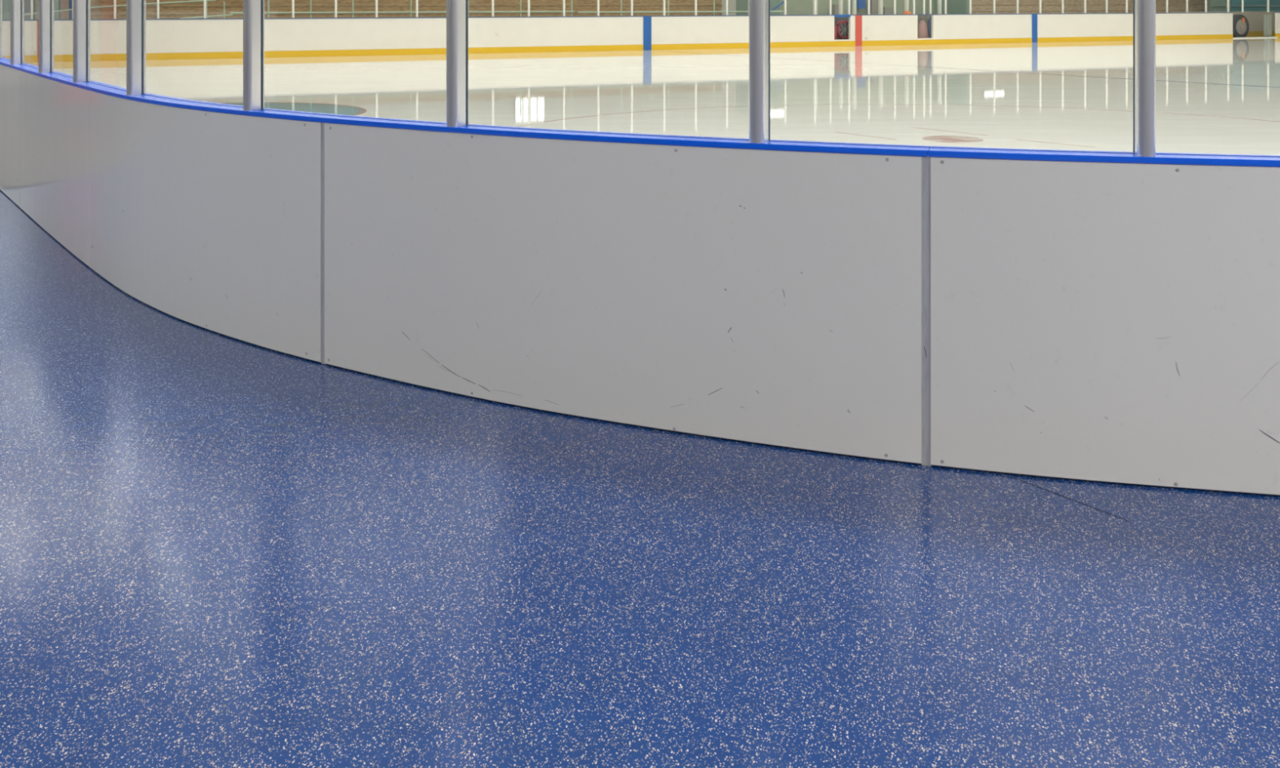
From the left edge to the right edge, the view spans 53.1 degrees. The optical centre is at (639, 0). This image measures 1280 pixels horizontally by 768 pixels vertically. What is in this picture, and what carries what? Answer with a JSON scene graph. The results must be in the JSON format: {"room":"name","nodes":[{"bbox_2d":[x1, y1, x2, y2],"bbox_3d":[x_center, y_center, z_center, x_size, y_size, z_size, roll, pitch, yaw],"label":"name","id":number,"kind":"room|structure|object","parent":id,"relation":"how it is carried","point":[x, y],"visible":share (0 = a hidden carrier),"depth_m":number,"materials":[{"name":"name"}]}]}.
{"room":"ice rink","nodes":[
{"label":"ice rink","id":0,"kind":"room"},
{"bbox_2d":[0,189,1279,767],"bbox_3d":[3.900,1.510,6.508,36.200,0.060,29.017,0,0,0],"label":"floor","id":1,"kind":"structure","parent":0,"point":[217,550],"depth_m":3.22,"materials":[{"name":"blue rubber"}]},
{"bbox_2d":[0,64,20,207],"bbox_3d":[-8.293,0.988,15.061,0.088,0.984,14.205,0,0,-33],"label":"board","id":2,"kind":"object","parent":1,"relation":"on","point":[10,77],"visible":0.59,"depth_m":9.52,"materials":[{"name":"white plastic"}]},
{"bbox_2d":[0,57,931,156],"bbox_3d":[-6.129,0.485,12.152,1.415,0.021,21.421,0,0,-38],"label":"cap rail","id":3,"kind":"object","parent":2,"relation":"on","point":[797,146],"visible":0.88,"depth_m":4.73,"materials":[{"name":"blue plastic"}]},
{"bbox_2d":[0,0,2,57],"bbox_3d":[-5.325,-0.248,10.582,0.092,1.444,0.060,0,0,-33],"label":"post","id":4,"kind":"object","parent":3,"relation":"on","point":[1,1],"visible":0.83,"depth_m":10.58,"materials":[{"name":"silver metal"}]},
{"bbox_2d":[10,0,24,64],"bbox_3d":[-4.653,-0.248,9.564,0.092,1.444,0.060,0,0,-33],"label":"post","id":5,"kind":"object","parent":3,"relation":"on","point":[17,6],"visible":1,"depth_m":9.54,"materials":[{"name":"silver metal"}]},
{"bbox_2d":[38,0,53,72],"bbox_3d":[-3.930,-0.248,8.473,0.092,1.444,0.060,0,0,-34],"label":"post","id":6,"kind":"object","parent":3,"relation":"on","point":[46,7],"visible":1,"depth_m":8.45,"materials":[{"name":"silver metal"}]},
{"bbox_2d":[73,0,90,82],"bbox_3d":[-3.265,-0.248,7.485,0.092,1.444,0.060,0,0,-34],"label":"post","id":7,"kind":"object","parent":3,"relation":"on","point":[82,8],"visible":1,"depth_m":7.46,"materials":[{"name":"silver metal"}]},
{"bbox_2d":[87,81,126,91],"bbox_3d":[-2.887,-0.238,7.000,0.016,1.424,1.180,0,0,-35],"label":"glass pane","id":8,"kind":"object","parent":3,"relation":"on","point":[87,82],"visible":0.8,"depth_m":7.10,"materials":[{"name":"blue"}]},
{"bbox_2d":[126,0,146,94],"bbox_3d":[-2.553,-0.248,6.484,0.092,1.444,0.060,0,0,-38],"label":"post","id":9,"kind":"object","parent":3,"relation":"on","point":[135,9],"visible":1,"depth_m":6.46,"materials":[{"name":"silver metal"}]},
{"bbox_2d":[143,93,243,107],"bbox_3d":[-2.109,-0.238,6.040,0.040,1.424,1.205,0,0,-44],"label":"glass pane","id":10,"kind":"object","parent":3,"relation":"on","point":[144,94],"visible":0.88,"depth_m":5.98,"materials":[{"name":"blue"}]},
{"bbox_2d":[243,0,264,110],"bbox_3d":[-1.683,-0.248,5.577,0.060,1.444,0.092,0,0,41],"label":"post","id":11,"kind":"object","parent":3,"relation":"on","point":[253,10],"visible":1,"depth_m":5.55,"materials":[{"name":"silver metal"}]},
{"bbox_2d":[264,109,446,124],"bbox_3d":[-1.177,-0.238,5.235,1.170,1.424,0.028,0,0,36],"label":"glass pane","id":12,"kind":"object","parent":3,"relation":"on","point":[264,109],"visible":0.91,"depth_m":5.20,"materials":[{"name":"blue"}]},
{"bbox_2d":[446,0,468,126],"bbox_3d":[-0.695,-0.248,4.862,0.060,1.444,0.092,0,0,32],"label":"post","id":13,"kind":"object","parent":3,"relation":"on","point":[457,11],"visible":1,"depth_m":4.83,"materials":[{"name":"silver metal"}]},
{"bbox_2d":[467,124,748,140],"bbox_3d":[-0.139,-0.238,4.602,1.175,1.424,0.033,0,0,27],"label":"glass pane","id":14,"kind":"object","parent":3,"relation":"on","point":[468,125],"visible":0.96,"depth_m":4.57,"materials":[{"name":"blue"}]},
{"bbox_2d":[748,0,769,142],"bbox_3d":[0.401,-0.248,4.311,0.060,1.444,0.092,0,0,23],"label":"post","id":15,"kind":"object","parent":3,"relation":"on","point":[758,10],"visible":1,"depth_m":4.27,"materials":[{"name":"silver metal"}]},
{"bbox_2d":[20,71,89,266],"bbox_3d":[-3.693,0.988,8.112,0.094,0.984,2.446,0,0,-34],"label":"board","id":16,"kind":"object","parent":1,"relation":"on","point":[55,116],"visible":0.76,"depth_m":7.84,"materials":[{"name":"white plastic"}]},
{"bbox_2d":[89,90,325,364],"bbox_3d":[-2.175,0.984,6.119,0.207,0.992,2.563,0,0,-43],"label":"board","id":17,"kind":"object","parent":1,"relation":"on","point":[209,220],"depth_m":5.69,"materials":[{"name":"white plastic"}]},
{"bbox_2d":[324,123,930,466],"bbox_3d":[-0.184,0.988,4.622,2.479,0.984,0.185,0,0,27],"label":"board","id":18,"kind":"object","parent":1,"relation":"on","point":[773,298],"depth_m":4.42,"materials":[{"name":"white plastic"}]},
{"bbox_2d":[1009,475,1129,521],"bbox_3d":[1.271,1.479,3.811,0.243,0.001,0.348,0,0,0],"label":"seam","id":19,"kind":"structure","parent":1,"relation":"on","point":[1010,476],"depth_m":3.80,"materials":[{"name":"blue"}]},
{"bbox_2d":[930,156,1279,496],"bbox_3d":[2.107,0.988,3.850,2.408,0.984,0.159,0,0,10],"label":"board","id":20,"kind":"object","parent":1,"relation":"on","point":[1108,322],"visible":0.91,"depth_m":3.92,"materials":[{"name":"white plastic"}]},
{"bbox_2d":[35,0,1266,19],"bbox_3d":[10.783,-2.785,54.669,90.000,8.670,0.300,0,0,-27],"label":"wall","id":21,"kind":"structure","parent":0,"point":[731,3],"depth_m":50.68,"materials":[{"name":"paint"}]},
{"bbox_3d":[17.500,1.575,55.500,155.000,0.050,129.000,0,0,0],"label":"floor","id":22,"kind":"structure","parent":0,"visible":0},
{"bbox_2d":[2,0,10,19],"bbox_3d":[-17.543,0.315,34.164,1.435,2.470,0.530,0,0,-27],"label":"locker","id":23,"kind":"object","parent":22,"relation":"on","point":[6,3],"visible":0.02,"depth_m":34.19,"materials":[{"name":"green"}]},
{"bbox_2d":[24,0,35,19],"bbox_3d":[-16.550,0.365,34.669,0.292,2.370,0.530,0,0,-27],"label":"locker","id":24,"kind":"object","parent":22,"relation":"on","point":[27,2],"visible":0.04,"depth_m":34.42,"materials":[{"name":"grey metal"}]},
{"bbox_2d":[53,0,58,19],"bbox_3d":[-16.000,0.365,34.950,0.237,2.370,0.530,0,0,-27],"label":"locker","id":25,"kind":"object","parent":22,"relation":"on","point":[55,2],"visible":0.11,"depth_m":34.73,"materials":[{"name":"green"}]},
{"bbox_2d":[58,0,67,19],"bbox_3d":[-15.788,0.365,35.057,0.199,2.370,0.530,0,0,-27],"label":"locker","id":26,"kind":"object","parent":22,"relation":"on","point":[63,4],"visible":0.2,"depth_m":34.82,"materials":[{"name":"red metal"}]},
{"bbox_2d":[68,0,71,19],"bbox_3d":[-15.602,0.365,35.153,0.140,2.370,0.530,0,0,-27],"label":"locker","id":27,"kind":"object","parent":22,"relation":"on","point":[69,1],"visible":0.09,"depth_m":34.92,"materials":[{"name":"blue metal"}]},
{"bbox_2d":[24,0,232,18],"bbox_3d":[-13.253,0.755,33.392,5.083,1.589,0.044,0,0,-27],"label":"stair rail","id":28,"kind":"object","parent":22,"relation":"on","point":[197,1],"visible":0.51,"depth_m":33.96,"materials":[{"name":"metal"}]},
{"bbox_2d":[230,0,574,17],"bbox_3d":[-6.421,0.540,36.198,9.969,2.020,0.048,0,0,-27],"label":"handrail","id":29,"kind":"object","parent":22,"relation":"on","point":[352,12],"visible":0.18,"depth_m":35.90,"materials":[{"name":"white metal"}]},
{"bbox_2d":[90,0,721,6],"bbox_3d":[-6.580,0.718,41.739,21.139,1.665,0.618,0,0,-27],"label":"bleachers","id":30,"kind":"object","parent":22,"relation":"on","point":[92,2],"visible":0.34,"depth_m":40.93,"materials":[{"name":"brown wood"}]},
{"bbox_2d":[90,4,722,15],"bbox_3d":[-6.480,0.835,41.094,20.810,1.430,0.618,0,0,-27],"label":"bleachers","id":31,"kind":"object","parent":22,"relation":"on","point":[535,7],"visible":0.48,"depth_m":40.64,"materials":[{"name":"brown wood"}]},
{"bbox_2d":[90,10,722,18],"bbox_3d":[-6.380,0.953,40.449,20.482,1.195,0.618,0,0,-27],"label":"bleachers","id":32,"kind":"object","parent":22,"relation":"on","point":[148,15],"visible":0.3,"depth_m":39.39,"materials":[{"name":"brown wood"}]},
{"bbox_2d":[25,37,1279,155],"bbox_3d":[16.509,1.511,27.965,58.917,0.058,33.497,0,0,-27],"label":"ice rink","id":33,"kind":"object","parent":22,"relation":"on","point":[1215,96],"visible":0.27,"depth_m":20.89,"materials":[{"name":"white ice"}]},
{"bbox_2d":[2,14,834,62],"bbox_3d":[-5.540,0.967,35.589,26.544,1.034,0.146,0,0,-27],"label":"board","id":34,"kind":"object","parent":33,"relation":"on","point":[218,37],"visible":0.84,"depth_m":35.19,"materials":[{"name":"white plastic"}]},
{"bbox_2d":[30,0,33,19],"bbox_3d":[-14.697,-0.260,30.937,0.056,1.420,0.083,0,0,-27],"label":"post","id":35,"kind":"object","parent":34,"relation":"on","point":[32,1],"visible":1,"depth_m":30.91,"materials":[{"name":"white metal"}]},
{"bbox_2d":[71,0,73,19],"bbox_3d":[-13.878,-0.260,31.354,0.056,1.420,0.083,0,0,-27],"label":"post","id":36,"kind":"object","parent":34,"relation":"on","point":[72,0],"visible":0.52,"depth_m":31.32,"materials":[{"name":"white metal"}]},
{"bbox_2d":[113,0,115,18],"bbox_3d":[-13.037,-0.260,31.783,0.056,1.420,0.083,0,0,-27],"label":"post","id":37,"kind":"object","parent":34,"relation":"on","point":[114,1],"visible":1,"depth_m":31.76,"materials":[{"name":"white metal"}]},
{"bbox_2d":[156,0,159,18],"bbox_3d":[-12.139,-0.260,32.241,0.056,1.420,0.083,0,0,-27],"label":"post","id":38,"kind":"object","parent":34,"relation":"on","point":[157,1],"visible":1,"depth_m":32.20,"materials":[{"name":"white metal"}]},
{"bbox_2d":[203,0,206,18],"bbox_3d":[-11.136,-0.260,32.752,0.056,1.420,0.083,0,0,-27],"label":"post","id":39,"kind":"object","parent":34,"relation":"on","point":[204,1],"visible":1,"depth_m":32.73,"materials":[{"name":"white metal"}]},
{"bbox_2d":[291,0,294,17],"bbox_3d":[-9.151,-0.260,33.762,0.056,1.420,0.083,0,0,-27],"label":"post","id":40,"kind":"object","parent":34,"relation":"on","point":[292,0],"visible":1,"depth_m":33.73,"materials":[{"name":"white metal"}]},
{"bbox_2d":[334,0,337,17],"bbox_3d":[-8.146,-0.260,34.274,0.056,1.420,0.083,0,0,-27],"label":"post","id":41,"kind":"object","parent":34,"relation":"on","point":[335,1],"visible":1,"depth_m":34.24,"materials":[{"name":"white metal"}]},
{"bbox_2d":[374,0,377,17],"bbox_3d":[-7.159,-0.260,34.777,0.056,1.420,0.083,0,0,-27],"label":"post","id":42,"kind":"object","parent":34,"relation":"on","point":[376,1],"visible":1,"depth_m":34.75,"materials":[{"name":"white metal"}]},
{"bbox_2d":[415,0,417,17],"bbox_3d":[-6.152,-0.260,35.290,0.056,1.420,0.083,0,0,-27],"label":"post","id":43,"kind":"object","parent":34,"relation":"on","point":[416,1],"visible":1,"depth_m":35.27,"materials":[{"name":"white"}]},
{"bbox_2d":[491,0,493,17],"bbox_3d":[-4.176,-0.260,36.297,0.056,1.420,0.083,0,0,-27],"label":"post","id":44,"kind":"object","parent":34,"relation":"on","point":[492,1],"visible":1,"depth_m":36.27,"materials":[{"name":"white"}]},
{"bbox_2d":[527,0,529,16],"bbox_3d":[-3.199,-0.260,36.794,0.056,1.420,0.083,0,0,-27],"label":"post","id":45,"kind":"object","parent":34,"relation":"on","point":[528,1],"visible":1,"depth_m":36.77,"materials":[{"name":"white metal"}]},
{"bbox_2d":[562,0,565,16],"bbox_3d":[-2.219,-0.260,37.293,0.056,1.420,0.083,0,0,-27],"label":"post","id":46,"kind":"object","parent":34,"relation":"on","point":[563,1],"visible":1,"depth_m":37.27,"materials":[{"name":"white metal"}]},
{"bbox_2d":[596,0,599,16],"bbox_3d":[-1.234,-0.260,37.795,0.056,1.420,0.083,0,0,-27],"label":"post","id":47,"kind":"object","parent":34,"relation":"on","point":[597,1],"visible":1,"depth_m":37.76,"materials":[{"name":"white metal"}]},
{"bbox_2d":[631,0,632,16],"bbox_3d":[-0.246,-0.260,38.298,0.056,1.420,0.083,0,0,-27],"label":"post","id":48,"kind":"object","parent":34,"relation":"on","point":[631,0],"visible":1,"depth_m":38.26,"materials":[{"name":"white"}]},
{"bbox_2d":[662,0,665,15],"bbox_3d":[0.732,-0.260,38.796,0.056,1.420,0.083,0,0,-27],"label":"post","id":49,"kind":"object","parent":34,"relation":"on","point":[664,1],"visible":1,"depth_m":38.77,"materials":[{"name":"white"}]},
{"bbox_2d":[693,0,697,15],"bbox_3d":[1.710,-0.260,39.294,0.056,1.420,0.083,0,0,-27],"label":"post","id":50,"kind":"object","parent":34,"relation":"on","point":[695,1],"visible":1,"depth_m":39.28,"materials":[{"name":"white metal"}]},
{"bbox_2d":[724,0,728,15],"bbox_3d":[2.696,-0.260,39.797,0.056,1.420,0.083,0,0,-27],"label":"post","id":51,"kind":"object","parent":34,"relation":"on","point":[726,1],"visible":1,"depth_m":39.78,"materials":[{"name":"white metal"}]},
{"bbox_2d":[784,0,786,14],"bbox_3d":[4.626,-0.260,40.780,0.056,1.420,0.083,0,0,-27],"label":"post","id":52,"kind":"object","parent":34,"relation":"on","point":[784,0],"visible":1,"depth_m":40.75,"materials":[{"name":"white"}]},
{"bbox_2d":[813,0,816,14],"bbox_3d":[5.639,-0.260,41.295,0.056,1.420,0.083,0,0,-27],"label":"post","id":53,"kind":"object","parent":34,"relation":"on","point":[815,1],"visible":1,"depth_m":41.27,"materials":[{"name":"white metal"}]},
{"bbox_2d":[828,0,831,14],"bbox_3d":[6.183,-0.260,41.573,0.056,1.420,0.083,0,0,-27],"label":"post","id":54,"kind":"object","parent":34,"relation":"on","point":[830,1],"visible":1,"depth_m":41.55,"materials":[{"name":"white metal"}]},
{"bbox_2d":[848,13,917,46],"bbox_3d":[8.088,0.967,42.530,2.772,1.034,0.146,0,0,-27],"label":"board","id":55,"kind":"object","parent":33,"relation":"on","point":[863,29],"visible":1,"depth_m":42.45,"materials":[{"name":"white plastic"}]},
{"bbox_2d":[834,14,850,46],"bbox_3d":[6.729,0.967,42.216,1.336,1.034,0.812,0,0,-27],"label":"hatch","id":56,"kind":"object","parent":55,"relation":"attached to","point":[839,42],"visible":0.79,"depth_m":41.79,"materials":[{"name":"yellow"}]},
{"bbox_2d":[847,0,850,14],"bbox_3d":[6.840,-0.260,41.907,0.056,1.420,0.083,0,0,-27],"label":"post","id":57,"kind":"object","parent":56,"relation":"on","point":[848,0],"visible":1,"depth_m":41.88,"materials":[{"name":"white metal"}]},
{"bbox_2d":[866,0,870,14],"bbox_3d":[7.553,-0.260,42.271,0.056,1.420,0.083,0,0,-27],"label":"post","id":58,"kind":"object","parent":55,"relation":"on","point":[868,1],"visible":1,"depth_m":42.25,"materials":[{"name":"white metal"}]},
{"bbox_2d":[893,0,896,14],"bbox_3d":[8.508,-0.260,42.757,0.056,1.420,0.083,0,0,-27],"label":"post","id":59,"kind":"object","parent":55,"relation":"on","point":[894,0],"visible":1,"depth_m":42.73,"materials":[{"name":"white metal"}]},
{"bbox_2d":[912,0,915,13],"bbox_3d":[9.227,-0.260,43.123,0.056,1.420,0.083,0,0,-27],"label":"post","id":60,"kind":"object","parent":55,"relation":"on","point":[913,1],"visible":1,"depth_m":43.09,"materials":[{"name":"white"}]},
{"bbox_2d":[921,135,983,142],"bbox_3d":[3.350,1.483,13.720,0.640,0.001,0.680,0,0,0],"label":"face-off spot","id":61,"kind":"object","parent":33,"relation":"on","point":[926,139],"depth_m":13.72,"materials":[{"name":"red paint"}]},
{"bbox_2d":[931,12,1233,44],"bbox_3d":[16.567,0.967,46.849,14.924,1.034,0.146,0,0,-27],"label":"board","id":62,"kind":"object","parent":33,"relation":"on","point":[946,28],"visible":1,"depth_m":46.13,"materials":[{"name":"white plastic"}]},
{"bbox_2d":[917,13,933,44],"bbox_3d":[9.780,0.967,43.770,1.368,1.034,0.812,0,0,-27],"label":"hatch","id":63,"kind":"object","parent":62,"relation":"attached to","point":[920,41],"visible":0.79,"depth_m":43.34,"materials":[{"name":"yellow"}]},
{"bbox_2d":[922,0,924,13],"bbox_3d":[9.607,-0.260,43.317,0.056,1.420,0.083,0,0,-27],"label":"post","id":64,"kind":"object","parent":63,"relation":"on","point":[923,1],"visible":1,"depth_m":43.28,"materials":[{"name":"white metal"}]},
{"bbox_2d":[928,0,931,13],"bbox_3d":[9.851,-0.260,43.441,0.056,1.420,0.083,0,0,-27],"label":"post","id":65,"kind":"object","parent":63,"relation":"on","point":[930,1],"visible":1,"depth_m":43.41,"materials":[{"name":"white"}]},
{"bbox_2d":[943,0,946,13],"bbox_3d":[10.438,-0.260,43.740,0.056,1.420,0.083,0,0,-27],"label":"post","id":66,"kind":"object","parent":62,"relation":"on","point":[945,1],"visible":1,"depth_m":43.72,"materials":[{"name":"white metal"}]},
{"bbox_2d":[968,0,971,13],"bbox_3d":[11.413,-0.260,44.237,0.056,1.420,0.083,0,0,-27],"label":"post","id":67,"kind":"object","parent":62,"relation":"on","point":[970,1],"visible":1,"depth_m":44.21,"materials":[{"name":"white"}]},
{"bbox_2d":[992,0,995,13],"bbox_3d":[12.378,-0.260,44.728,0.056,1.420,0.083,0,0,-27],"label":"post","id":68,"kind":"object","parent":62,"relation":"on","point":[993,0],"visible":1,"depth_m":44.70,"materials":[{"name":"white metal"}]},
{"bbox_2d":[1016,0,1018,13],"bbox_3d":[13.331,-0.260,45.214,0.056,1.420,0.083,0,0,-27],"label":"post","id":69,"kind":"object","parent":62,"relation":"on","point":[1017,1],"visible":1,"depth_m":45.20,"materials":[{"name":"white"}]},
{"bbox_2d":[1039,0,1041,13],"bbox_3d":[14.289,-0.260,45.701,0.056,1.420,0.083,0,0,-27],"label":"post","id":70,"kind":"object","parent":62,"relation":"on","point":[1040,1],"visible":1,"depth_m":45.68,"materials":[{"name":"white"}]},
{"bbox_2d":[1061,0,1063,13],"bbox_3d":[15.249,-0.260,46.191,0.056,1.420,0.083,0,0,-27],"label":"post","id":71,"kind":"object","parent":62,"relation":"on","point":[1062,1],"visible":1,"depth_m":46.17,"materials":[{"name":"white metal"}]},
{"bbox_2d":[1084,0,1085,13],"bbox_3d":[16.231,-0.260,46.691,0.056,1.420,0.083,0,0,-27],"label":"post","id":72,"kind":"object","parent":62,"relation":"on","point":[1084,0],"visible":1,"depth_m":46.66,"materials":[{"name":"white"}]},
{"bbox_2d":[1105,0,1107,13],"bbox_3d":[17.198,-0.260,47.183,0.056,1.420,0.083,0,0,-27],"label":"post","id":73,"kind":"object","parent":62,"relation":"on","point":[1106,1],"visible":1,"depth_m":47.16,"materials":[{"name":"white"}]},
{"bbox_2d":[1124,0,1128,13],"bbox_3d":[18.112,-0.260,47.649,0.056,1.420,0.083,0,0,-27],"label":"post","id":74,"kind":"object","parent":62,"relation":"on","point":[1126,0],"visible":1,"depth_m":47.62,"materials":[{"name":"white metal"}]},
{"bbox_2d":[1165,0,1168,13],"bbox_3d":[20.014,-0.260,48.617,0.056,1.420,0.083,0,0,-27],"label":"post","id":75,"kind":"object","parent":62,"relation":"on","point":[1166,1],"visible":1,"depth_m":48.59,"materials":[{"name":"white metal"}]},
{"bbox_2d":[1186,0,1187,12],"bbox_3d":[20.984,-0.260,49.112,0.056,1.420,0.083,0,0,-27],"label":"post","id":76,"kind":"object","parent":62,"relation":"on","point":[1186,0],"visible":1,"depth_m":49.08,"materials":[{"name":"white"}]},
{"bbox_2d":[1204,0,1206,12],"bbox_3d":[21.915,-0.260,49.586,0.056,1.420,0.083,0,0,-27],"label":"post","id":77,"kind":"object","parent":62,"relation":"on","point":[1205,0],"visible":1,"depth_m":49.56,"materials":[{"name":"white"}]},
{"bbox_2d":[1226,0,1229,12],"bbox_3d":[23.047,-0.260,50.163,0.056,1.420,0.083,0,0,-27],"label":"post","id":78,"kind":"object","parent":62,"relation":"on","point":[1228,1],"visible":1,"depth_m":50.14,"materials":[{"name":"white metal"}]},
{"bbox_3d":[23.419,-0.245,50.348,0.693,1.389,0.360,0,0,0],"label":"glass pane","id":79,"kind":"object","parent":62,"relation":"on","visible":0},
{"bbox_2d":[1240,0,1244,12],"bbox_3d":[23.789,-0.260,50.540,0.056,1.420,0.083,0,0,-27],"label":"post","id":80,"kind":"object","parent":79,"relation":"attached to","point":[1242,0],"visible":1,"depth_m":50.52,"materials":[{"name":"white metal"}]},
{"bbox_2d":[1233,36,1277,38],"bbox_3d":[24.383,1.464,50.828,2.617,0.038,0.130,0,0,-27],"label":"threshold","id":81,"kind":"object","parent":33,"relation":"on","point":[1257,37],"visible":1,"depth_m":50.96,"materials":[{"name":"white"}]},
{"bbox_2d":[1274,12,1279,37],"bbox_3d":[30.340,0.967,53.867,10.757,1.034,0.142,0,0,-27],"label":"board","id":82,"kind":"object","parent":33,"relation":"on","point":[1277,14],"visible":1,"depth_m":51.41,"materials":[{"name":"white"}]},
{"bbox_2d":[1263,14,1271,36],"bbox_3d":[25.243,0.995,51.440,0.432,0.890,0.100,0,0,-27],"label":"gate leaf","id":83,"kind":"object","parent":82,"relation":"attached to","point":[1267,18],"visible":1,"depth_m":51.38,"materials":[{"name":"grey"}]},
{"bbox_3d":[7.465,0.988,5.129,8.302,0.984,3.027,0,0,0],"label":"board","id":84,"kind":"object","parent":33,"relation":"on","visible":0},
{"bbox_2d":[928,146,1279,167],"bbox_3d":[6.400,0.485,4.738,10.993,0.021,1.420,0,0,-13],"label":"cap rail","id":85,"kind":"object","parent":84,"relation":"on","point":[1174,159],"visible":0.98,"depth_m":3.94,"materials":[{"name":"blue plastic"}]},
{"bbox_2d":[769,140,1133,153],"bbox_3d":[0.982,-0.238,4.141,1.160,1.424,0.036,0,0,18],"label":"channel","id":86,"kind":"object","parent":85,"relation":"on","point":[770,140],"visible":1,"depth_m":4.11,"materials":[{"name":"blue"}]},
{"bbox_2d":[1133,0,1155,156],"bbox_3d":[1.554,-0.248,3.940,0.060,1.444,0.092,0,0,13],"label":"post","id":87,"kind":"object","parent":85,"relation":"on","point":[1144,11],"visible":1,"depth_m":3.90,"materials":[{"name":"silver metal"}]},
{"bbox_2d":[1155,153,1279,157],"bbox_3d":[2.155,-0.238,3.852,1.164,1.424,0.026,0,0,10],"label":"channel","id":88,"kind":"object","parent":85,"relation":"on","point":[1156,153],"visible":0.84,"depth_m":3.92,"materials":[{"name":"blue"}]},
{"bbox_2d":[577,0,782,16],"bbox_3d":[1.400,0.540,40.182,7.329,2.020,0.048,0,0,-27],"label":"handrail","id":89,"kind":"object","parent":22,"relation":"on","point":[620,11],"visible":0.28,"depth_m":39.90,"materials":[{"name":"metal"}]},
{"bbox_2d":[834,20,848,39],"bbox_3d":[6.659,1.100,42.227,0.718,0.900,0.250,0,0,-27],"label":"hose reel","id":90,"kind":"object","parent":22,"relation":"on","point":[842,29],"visible":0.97,"depth_m":42.16,"materials":[{"name":"red metal"}]},
{"bbox_2d":[736,0,968,15],"bbox_3d":[7.543,0.365,44.854,8.632,2.370,1.850,0,0,-27],"label":"box","id":91,"kind":"object","parent":22,"relation":"on","point":[793,6],"visible":0.36,"depth_m":45.52,"materials":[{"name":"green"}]},
{"bbox_2d":[917,16,928,38],"bbox_3d":[9.638,1.042,43.660,0.457,1.015,0.391,0,0,0],"label":"gas cylinder","id":92,"kind":"object","parent":22,"relation":"on","point":[922,30],"visible":0.7,"depth_m":43.53,"materials":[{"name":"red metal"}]},
{"bbox_2d":[927,14,931,38],"bbox_3d":[9.929,0.987,43.741,0.270,1.154,0.270,0,0,0],"label":"equipment bag","id":93,"kind":"object","parent":22,"relation":"on","point":[929,24],"visible":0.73,"depth_m":43.66,"materials":[{"name":"blue fabric"}]},
{"bbox_2d":[971,3,1204,9],"bbox_3d":[18.238,0.835,53.235,14.652,1.430,0.618,0,0,-27],"label":"bleachers","id":94,"kind":"object","parent":22,"relation":"on","point":[1158,6],"visible":0.3,"depth_m":52.74,"materials":[{"name":"brown wood"}]},
{"bbox_2d":[971,0,1204,4],"bbox_3d":[18.531,0.718,54.080,14.886,1.665,0.618,0,0,-27],"label":"bleachers","id":95,"kind":"object","parent":22,"relation":"on","point":[973,2],"visible":0.33,"depth_m":53.48,"materials":[{"name":"brown wood"}]},
{"bbox_2d":[971,8,1204,13],"bbox_3d":[17.945,0.953,52.390,14.418,1.195,0.618,0,0,-27],"label":"bleachers","id":96,"kind":"object","parent":22,"relation":"on","point":[1120,11],"visible":0.27,"depth_m":51.73,"materials":[{"name":"brown wood"}]},
{"bbox_2d":[1209,0,1231,11],"bbox_3d":[24.750,0.215,54.550,1.194,2.670,0.110,0,0,-27],"label":"partition panel","id":97,"kind":"object","parent":22,"relation":"on","point":[1215,5],"visible":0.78,"depth_m":54.48,"materials":[{"name":"green"}]},
{"bbox_2d":[1171,11,1279,37],"bbox_3d":[24.378,0.995,53.042,6.617,1.110,0.100,0,0,-27],"label":"board","id":98,"kind":"object","parent":22,"relation":"on","point":[1255,19],"visible":0.11,"depth_m":53.76,"materials":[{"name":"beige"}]},
{"bbox_2d":[1232,14,1248,37],"bbox_3d":[23.950,1.050,51.208,1.000,1.000,0.340,0,0,-27],"label":"wheel","id":99,"kind":"object","parent":22,"relation":"on","point":[1240,23],"visible":0.71,"depth_m":51.06,"materials":[{"name":"grey rubber"}]},
{"bbox_2d":[1231,0,1266,11],"bbox_3d":[26.353,0.215,55.367,2.204,2.670,0.110,0,0,-27],"label":"partition panel","id":100,"kind":"object","parent":22,"relation":"on","point":[1236,5],"visible":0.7,"depth_m":55.36,"materials":[{"name":"teal paint"}]},
{"bbox_2d":[1269,0,1279,11],"bbox_3d":[30.787,0.215,57.625,7.435,2.670,0.110,0,0,-27],"label":"partition panel","id":101,"kind":"object","parent":22,"relation":"on","point":[1274,5],"visible":0.25,"depth_m":56.11,"materials":[{"name":"glass"}]},
{"bbox_3d":[18.824,0.600,54.926,13.751,1.900,7.411,0,0,0],"label":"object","id":102,"kind":"object","parent":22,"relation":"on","visible":0},
{"bbox_3d":[24.464,-0.245,50.880,1.298,1.389,0.668,0,0,0],"label":"glass pane","id":103,"kind":"object","parent":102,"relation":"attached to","visible":0},
{"bbox_2d":[1266,0,1269,12],"bbox_3d":[25.136,-0.260,51.227,0.056,1.420,0.083,0,0,-27],"label":"post","id":104,"kind":"object","parent":103,"relation":"attached to","point":[1268,1],"visible":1,"depth_m":51.20,"materials":[{"name":"white metal"}]},
{"bbox_3d":[9.215,1.015,44.174,1.616,1.070,1.100,0,0,0],"label":"table","id":105,"kind":"object","parent":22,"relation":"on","visible":0},
{"bbox_2d":[902,10,911,13],"bbox_3d":[9.219,0.412,44.165,0.340,0.136,0.340,0,0,0],"label":"dome","id":106,"kind":"object","parent":105,"relation":"on","point":[906,11],"visible":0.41,"depth_m":44.06,"materials":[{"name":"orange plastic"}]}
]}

